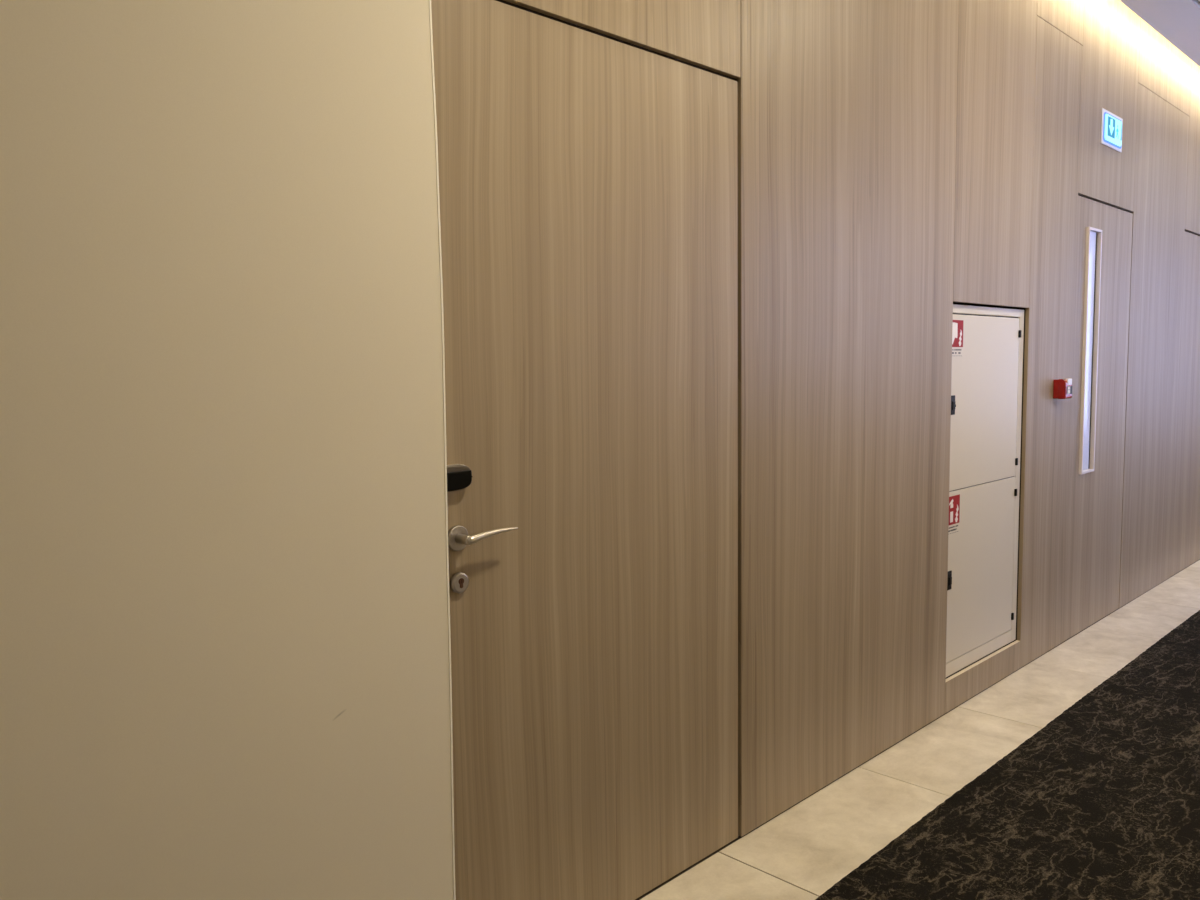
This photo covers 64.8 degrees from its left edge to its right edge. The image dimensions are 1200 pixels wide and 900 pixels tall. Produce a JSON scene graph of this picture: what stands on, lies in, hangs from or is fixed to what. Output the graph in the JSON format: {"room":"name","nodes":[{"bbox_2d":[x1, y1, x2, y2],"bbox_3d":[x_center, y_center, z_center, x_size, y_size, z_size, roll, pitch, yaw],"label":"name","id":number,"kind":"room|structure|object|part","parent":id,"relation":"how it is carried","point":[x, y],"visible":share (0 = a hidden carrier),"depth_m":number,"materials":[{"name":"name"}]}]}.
{"room":"hotel corridor","nodes":[
{"label":"hotel corridor","id":0,"kind":"room"},
{"bbox_2d":[0,0,455,899],"bbox_3d":[-1.879,-0.264,0.483,0.417,3.249,4.072,4,7,45],"label":"wall","id":1,"kind":"structure","parent":0,"point":[225,637],"depth_m":1.50,"materials":[{"name":"beige paint"}]},
{"bbox_2d":[495,0,1199,836],"bbox_3d":[4.239,-0.910,6.682,0.316,3.250,13.460,4,7,45],"label":"wall","id":2,"kind":"structure","parent":0,"point":[901,163],"depth_m":3.26,"materials":[{"name":"brown wood"}]},
{"bbox_2d":[431,0,737,899],"bbox_3d":[0.030,0.105,2.263,0.066,2.132,1.055,4,7,45],"label":"door","id":3,"kind":"structure","parent":2,"relation":"in","point":[588,181],"depth_m":2.23,"materials":[{"name":"brown wood"}]},
{"bbox_3d":[-0.225,0.179,1.978,0.016,0.023,0.135,4,7,42],"label":"lever","id":4,"kind":"part","parent":3,"relation":"part of","materials":[{"name":"metal"}]},
{"bbox_3d":[-0.010,-1.516,2.132,0.016,1.101,1.072,4,7,45],"label":"panel","id":5,"kind":"part","parent":2,"relation":"part of","materials":[{"name":"brown wood"}]},
{"bbox_3d":[0.850,-0.538,3.076,0.016,3.243,1.324,4,7,45],"label":"panel","id":6,"kind":"part","parent":2,"relation":"part of","materials":[{"name":"brown wood"}]},
{"bbox_3d":[1.601,0.939,3.946,0.016,0.125,0.742,4,7,45],"label":"panel","id":7,"kind":"part","parent":2,"relation":"part of","materials":[{"name":"brown wood"}]},
{"bbox_3d":[1.600,0.875,3.940,0.016,0.001,0.741,4,7,45],"label":"opening sill","id":8,"kind":"part","parent":2,"relation":"part of","materials":[{"name":"beige wood"}]},
{"bbox_2d":[946,304,1023,676],"bbox_3d":[1.489,0.144,3.930,0.220,1.455,0.795,4,7,45],"label":"cabinet","id":9,"kind":"object","parent":2,"relation":"attached to","point":[984,481],"visible":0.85,"depth_m":3.87,"materials":[{"name":"white metal"}]},
{"bbox_3d":[1.561,0.478,3.890,0.010,0.676,0.692,4,7,45],"label":"cabinet door","id":10,"kind":"part","parent":9,"relation":"part of","materials":[{"name":"white metal"}]},
{"bbox_3d":[1.552,-0.200,3.828,0.010,0.678,0.692,4,7,45],"label":"cabinet door","id":11,"kind":"part","parent":9,"relation":"part of","materials":[{"name":"white metal"}]},
{"bbox_3d":[1.568,-1.407,3.734,0.016,1.650,0.742,4,7,45],"label":"panel","id":12,"kind":"part","parent":2,"relation":"part of","materials":[{"name":"brown wood"}]},
{"bbox_3d":[2.040,-0.444,4.284,0.016,2.805,0.556,4,7,45],"label":"panel","id":13,"kind":"part","parent":2,"relation":"part of","materials":[{"name":"brown wood"}]},
{"bbox_3d":[2.018,-2.059,4.138,0.016,0.436,0.556,4,7,45],"label":"panel","id":14,"kind":"part","parent":2,"relation":"part of","materials":[{"name":"brown wood"}]},
{"bbox_2d":[1053,379,1071,398],"bbox_3d":[2.118,-0.280,4.322,0.058,0.092,0.086,4,7,45],"label":"fire alarm","id":15,"kind":"object","parent":2,"relation":"attached to","point":[1062,388],"visible":1,"depth_m":4.29,"materials":[{"name":"red plastic"}]},
{"bbox_2d":[1064,196,1132,640],"bbox_3d":[2.541,-0.159,4.804,0.029,2.131,0.834,4,7,45],"label":"door","id":16,"kind":"structure","parent":2,"relation":"in","point":[1104,232],"depth_m":4.78,"materials":[{"name":"brown wood"}]},
{"bbox_3d":[2.388,-0.480,4.636,0.005,1.166,0.144,4,7,45],"label":"glass pane","id":17,"kind":"part","parent":16,"relation":"part of","materials":[{"name":"clear glass"}]},
{"bbox_3d":[2.400,-0.480,4.635,0.026,1.191,0.185,4,7,45],"label":"vision frame","id":18,"kind":"part","parent":16,"relation":"part of","materials":[{"name":"white paint"}]},
{"bbox_3d":[2.515,-1.780,4.662,0.016,1.101,0.842,4,7,45],"label":"panel","id":19,"kind":"part","parent":2,"relation":"part of","materials":[{"name":"brown wood"}]},
{"bbox_2d":[1101,108,1122,151],"bbox_3d":[2.542,-1.583,4.683,0.013,0.166,0.310,4,7,45],"label":"exit sign","id":20,"kind":"object","parent":2,"relation":"attached to","point":[1111,124],"visible":1,"depth_m":4.66,"materials":[{"name":"white plastic"}]},
{"bbox_3d":[2.542,-1.583,4.681,0.008,0.122,0.246,4,7,45],"label":"lit panel","id":21,"kind":"part","parent":20,"relation":"part of","materials":[{"name":"teal plastic"}]},
{"bbox_3d":[3.188,-0.564,5.433,0.016,2.805,1.013,4,7,45],"label":"panel","id":22,"kind":"part","parent":2,"relation":"part of","materials":[{"name":"brown wood"}]},
{"bbox_3d":[3.165,-2.179,5.287,0.016,0.436,1.013,4,7,45],"label":"panel","id":23,"kind":"part","parent":2,"relation":"part of","materials":[{"name":"brown wood"}]},
{"bbox_2d":[1171,231,1199,575],"bbox_3d":[3.845,-0.296,6.119,0.015,2.131,0.834,4,7,45],"label":"door","id":24,"kind":"structure","parent":2,"relation":"in","point":[1186,506],"depth_m":6.01,"materials":[{"name":"brown wood"}]},
{"bbox_3d":[3.824,-1.917,5.972,0.016,1.101,0.840,4,7,45],"label":"panel","id":25,"kind":"part","parent":2,"relation":"part of","materials":[{"name":"brown wood"}]},
{"bbox_2d":[635,559,1199,899],"bbox_3d":[3.668,0.970,4.587,2.079,0.100,17.500,4,7,45],"label":"floor","id":26,"kind":"structure","parent":0,"point":[801,852],"depth_m":3.16,"materials":[{"name":"beige tile"}]},
{"bbox_2d":[815,610,1199,899],"bbox_3d":[3.678,0.917,4.571,1.402,0.007,17.496,4,7,45],"label":"carpet","id":27,"kind":"object","parent":26,"relation":"on","point":[1102,802],"visible":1,"depth_m":2.85,"materials":[{"name":"black carpet"}]},
{"bbox_2d":[1120,0,1199,65],"bbox_3d":[3.557,-2.219,4.364,2.465,0.325,17.500,4,7,45],"label":"ceiling","id":28,"kind":"structure","parent":0,"point":[1178,21],"depth_m":4.52,"materials":[{"name":"white paint"}]}
]}

